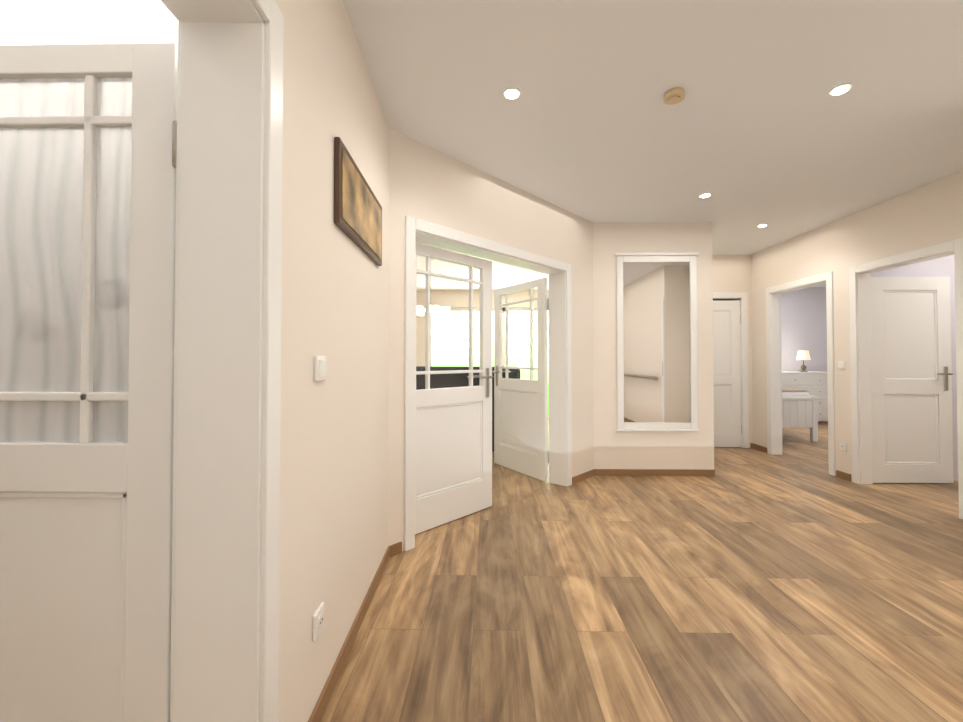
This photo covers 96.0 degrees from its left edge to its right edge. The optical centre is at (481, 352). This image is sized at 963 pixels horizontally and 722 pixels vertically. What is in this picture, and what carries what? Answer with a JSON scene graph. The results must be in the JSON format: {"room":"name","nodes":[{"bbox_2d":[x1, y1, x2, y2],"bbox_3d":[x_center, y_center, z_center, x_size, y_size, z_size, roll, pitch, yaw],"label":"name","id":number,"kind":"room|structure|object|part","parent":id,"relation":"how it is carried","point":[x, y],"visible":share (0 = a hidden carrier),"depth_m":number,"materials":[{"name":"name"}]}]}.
{"room":"home hallway","nodes":[
{"label":"home hallway","id":0,"kind":"room"},
{"bbox_2d":[0,0,177,44],"bbox_3d":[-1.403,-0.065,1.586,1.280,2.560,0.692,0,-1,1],"label":"ceiling","id":1,"kind":"structure","parent":0,"point":[30,22],"depth_m":1.33,"materials":[{"name":"white paint"}]},
{"bbox_2d":[275,0,388,721],"bbox_3d":[-0.622,-0.103,0.469,0.195,2.600,4.313,0,-1,-1],"label":"wall","id":2,"kind":"structure","parent":0,"point":[334,455],"depth_m":1.52,"materials":[{"name":"white paint"}]},
{"bbox_2d":[0,43,177,721],"bbox_3d":[-1.190,0.211,1.098,0.874,1.977,0.165,0,-1,1],"label":"door","id":3,"kind":"structure","parent":2,"relation":"in","point":[88,143],"depth_m":1.08,"materials":[{"name":"white paint"}]},
{"bbox_2d":[160,0,283,721],"bbox_3d":[-0.623,0.152,0.559,0.227,2.093,1.128,0,-1,-1],"label":"door frame","id":4,"kind":"structure","parent":2,"relation":"attached to","point":[226,492],"depth_m":1.04,"materials":[{"name":"white paint"}]},
{"bbox_2d":[312,602,323,640],"bbox_3d":[-0.533,0.883,1.423,0.017,0.082,0.082,0,-1,-1],"label":"electrical outlet","id":5,"kind":"object","parent":2,"relation":"attached to","point":[318,620],"visible":0.94,"depth_m":1.41,"materials":[{"name":"white paint"}]},
{"bbox_2d":[314,356,325,380],"bbox_3d":[-0.533,0.053,1.436,0.016,0.082,0.082,0,-1,-1],"label":"light switch","id":6,"kind":"object","parent":2,"relation":"attached to","point":[319,368],"visible":0.96,"depth_m":1.41,"materials":[{"name":"white paint"}]},
{"bbox_2d":[334,137,381,265],"bbox_3d":[-0.537,-0.629,1.962,0.024,0.320,0.740,0,-1,-1],"label":"picture","id":7,"kind":"object","parent":2,"relation":"attached to","point":[357,214],"visible":1,"depth_m":1.80,"materials":[{"name":"brown"}]},
{"bbox_2d":[308,443,850,721],"bbox_3d":[1.578,1.215,3.604,4.240,0.065,10.700,0,-1,1],"label":"baseboard","id":8,"kind":"structure","parent":2,"relation":"attached to","point":[318,711],"depth_m":2.31,"materials":[{"name":"brown wood"}]},
{"bbox_2d":[416,290,548,365],"bbox_3d":[-1.095,0.033,8.927,7.110,2.600,0.200,0,-1,1],"label":"wall","id":9,"kind":"structure","parent":0,"point":[442,300],"depth_m":8.83,"materials":[{"name":"white paint"}]},
{"bbox_2d":[430,307,548,417],"bbox_3d":[0.450,0.207,8.894,3.100,2.250,0.080,0,-1,1],"label":"living room window","id":10,"kind":"structure","parent":9,"relation":"in","point":[503,320],"depth_m":8.89,"materials":[{"name":"white paint"}]},
{"bbox_2d":[388,128,593,550],"bbox_3d":[0.230,-0.052,3.606,0.180,2.600,2.514,-1,-1,43],"label":"wall","id":11,"kind":"structure","parent":0,"point":[430,184],"depth_m":3.17,"materials":[{"name":"white paint"}]},
{"bbox_2d":[415,243,492,533],"bbox_3d":[-0.234,0.244,3.192,0.165,1.977,0.899,-1,-1,43],"label":"double door","id":12,"kind":"structure","parent":11,"relation":"in","point":[453,453],"depth_m":3.21,"materials":[{"name":"white paint"}]},
{"bbox_2d":[404,215,571,550],"bbox_3d":[0.116,0.199,3.480,0.212,2.093,1.946,-1,-1,43],"label":"door frame","id":13,"kind":"structure","parent":11,"relation":"attached to","point":[560,392],"depth_m":3.60,"materials":[{"name":"white paint"}]},
{"bbox_2d":[492,278,548,480],"bbox_3d":[0.399,0.267,4.581,0.165,1.977,0.899,1,-1,-32],"label":"double door","id":14,"kind":"structure","parent":11,"relation":"in","point":[520,425],"depth_m":4.49,"materials":[{"name":"white paint"}]},
{"bbox_2d":[320,418,962,721],"bbox_3d":[1.747,1.297,3.550,13.500,0.100,11.600,0,-1,1],"label":"floor","id":15,"kind":"structure","parent":0,"point":[795,581],"depth_m":2.09,"materials":[{"name":"brown wood"}]},
{"bbox_2d":[416,366,519,450],"bbox_3d":[-0.511,0.732,5.753,2.000,1.100,0.900,0,-1,1],"label":"kitchen counter","id":16,"kind":"object","parent":15,"relation":"on","point":[438,381],"depth_m":5.31,"materials":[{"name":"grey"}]},
{"bbox_2d":[782,388,817,441],"bbox_3d":[4.380,0.782,7.293,0.980,1.050,2.080,0,-1,1],"label":"bed","id":17,"kind":"object","parent":15,"relation":"on","point":[799,408],"visible":0.35,"depth_m":6.26,"materials":[{"name":"white paint"}]},
{"bbox_2d":[782,371,827,420],"bbox_3d":[5.936,0.842,8.102,1.030,0.955,0.489,0,-1,1],"label":"dresser","id":18,"kind":"object","parent":15,"relation":"on","point":[813,383],"visible":0.42,"depth_m":7.89,"materials":[{"name":"white paint"}]},
{"bbox_2d":[796,351,810,371],"bbox_3d":[6.036,0.168,8.126,0.220,0.395,0.220,0,-1,1],"label":"table lamp","id":19,"kind":"object","parent":18,"relation":"on","point":[803,355],"visible":1,"depth_m":8.07,"materials":[{"name":"white fabric"}]},
{"bbox_2d":[343,0,962,289],"bbox_3d":[1.747,-1.403,3.593,13.500,0.100,11.600,0,-1,1],"label":"ceiling","id":20,"kind":"structure","parent":0,"point":[754,128],"depth_m":2.38,"materials":[{"name":"white paint"}]},
{"bbox_2d":[416,259,449,315],"bbox_3d":[-0.687,-0.919,6.033,0.508,0.790,0.530,0,-1,1],"label":"pendant lamp","id":21,"kind":"object","parent":20,"relation":"hanging from","point":[421,310],"depth_m":5.97,"materials":[{"name":"silver metal"}]},
{"bbox_2d":[503,87,520,98],"bbox_3d":[0.161,-1.368,2.293,0.092,0.012,0.092,0,-1,1],"label":"recessed light","id":22,"kind":"object","parent":20,"relation":"in","point":[512,93],"visible":1,"depth_m":2.28,"materials":[{"name":"white paint"}]},
{"bbox_2d":[664,88,684,104],"bbox_3d":[1.021,-1.354,2.296,0.104,0.040,0.104,0,-1,1],"label":"smoke detector","id":23,"kind":"object","parent":20,"relation":"attached to","point":[674,96],"visible":1,"depth_m":2.27,"materials":[{"name":"beige"}]},
{"bbox_2d":[699,193,710,197],"bbox_3d":[1.919,-1.345,3.719,0.092,0.012,0.092,0,-1,1],"label":"recessed light","id":24,"kind":"object","parent":20,"relation":"in","point":[704,195],"visible":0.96,"depth_m":3.70,"materials":[{"name":"white paint"}]},
{"bbox_2d":[829,83,851,95],"bbox_3d":[1.871,-1.368,2.260,0.092,0.012,0.092,0,-1,1],"label":"recessed light","id":25,"kind":"object","parent":20,"relation":"in","point":[840,89],"visible":1,"depth_m":2.25,"materials":[{"name":"white paint"}]},
{"bbox_2d":[593,222,713,469],"bbox_3d":[1.765,-0.038,4.519,1.220,2.600,0.225,0,-1,1],"label":"wall","id":26,"kind":"structure","parent":0,"point":[614,448],"depth_m":4.44,"materials":[{"name":"white paint"}]},
{"bbox_3d":[1.793,-0.109,4.429,0.850,1.820,0.045,0,-1,1],"label":"mirror","id":27,"kind":"part","parent":26,"relation":"part of","materials":[{"name":"mirror"}]},
{"bbox_2d":[712,255,752,447],"bbox_3d":[3.043,-0.015,5.921,1.400,2.600,0.150,0,-1,1],"label":"wall","id":28,"kind":"structure","parent":0,"point":[731,273],"depth_m":5.85,"materials":[{"name":"white paint"}]},
{"bbox_2d":[713,300,741,446],"bbox_3d":[3.098,0.287,5.870,0.829,1.977,0.165,0,-1,1],"label":"door","id":29,"kind":"structure","parent":28,"relation":"in","point":[727,369],"depth_m":5.85,"materials":[{"name":"white paint"}]},
{"bbox_2d":[713,292,748,447],"bbox_3d":[3.093,0.238,5.916,0.986,2.093,0.182,0,-1,1],"label":"door frame","id":30,"kind":"structure","parent":28,"relation":"attached to","point":[742,297],"depth_m":5.83,"materials":[{"name":"white paint"}]},
{"bbox_2d":[781,287,826,371],"bbox_3d":[5.969,0.027,8.540,4.550,2.600,0.200,0,-1,1],"label":"wall","id":31,"kind":"structure","parent":0,"point":[804,319],"depth_m":8.44,"materials":[{"name":"white"}]},
{"bbox_2d":[713,170,962,480],"bbox_3d":[3.689,-0.022,5.484,0.110,2.600,6.400,0,-1,1],"label":"wall","id":32,"kind":"structure","parent":0,"point":[930,214],"depth_m":4.31,"materials":[{"name":"white paint"}]},
{"bbox_2d":[766,272,835,475],"bbox_3d":[3.679,0.223,4.970,0.142,2.093,1.066,0,-1,1],"label":"door frame","id":33,"kind":"structure","parent":32,"relation":"attached to","point":[774,370],"depth_m":5.41,"materials":[{"name":"white paint"}]},
{"bbox_2d":[838,361,845,368],"bbox_3d":[3.604,0.129,4.333,0.016,0.082,0.082,0,-1,1],"label":"light switch","id":34,"kind":"object","parent":32,"relation":"attached to","point":[841,364],"visible":1,"depth_m":4.32,"materials":[{"name":"white paint"}]},
{"bbox_2d":[839,442,846,450],"bbox_3d":[3.603,0.939,4.320,0.017,0.082,0.082,0,-1,1],"label":"electrical outlet","id":35,"kind":"object","parent":32,"relation":"attached to","point":[843,446],"visible":1,"depth_m":4.31,"materials":[{"name":"white plastic"}]},
{"bbox_2d":[849,238,962,518],"bbox_3d":[3.655,0.203,3.705,0.142,2.093,1.036,0,-1,1],"label":"door frame","id":36,"kind":"structure","parent":32,"relation":"attached to","point":[860,376],"depth_m":4.13,"materials":[{"name":"white paint"}]},
{"bbox_2d":[870,277,953,482],"bbox_3d":[4.117,0.260,4.175,0.774,1.977,0.165,0,-1,1],"label":"door","id":37,"kind":"structure","parent":32,"relation":"in","point":[912,419],"depth_m":4.16,"materials":[{"name":"white paint"}]},
{"bbox_2d":[870,255,957,480],"bbox_3d":[5.862,-0.041,4.321,4.300,2.600,0.140,0,-1,1],"label":"wall","id":38,"kind":"structure","parent":0,"point":[942,267],"depth_m":4.29,"materials":[{"name":"white paint"}]},
{"label":"outside","id":39,"kind":"structure","parent":0,"visible":0},
{"bbox_2d":[432,311,548,413],"bbox_3d":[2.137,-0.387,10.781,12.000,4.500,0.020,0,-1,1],"label":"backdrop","id":40,"kind":"structure","parent":39,"point":[514,322],"depth_m":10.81,"materials":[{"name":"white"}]}
]}

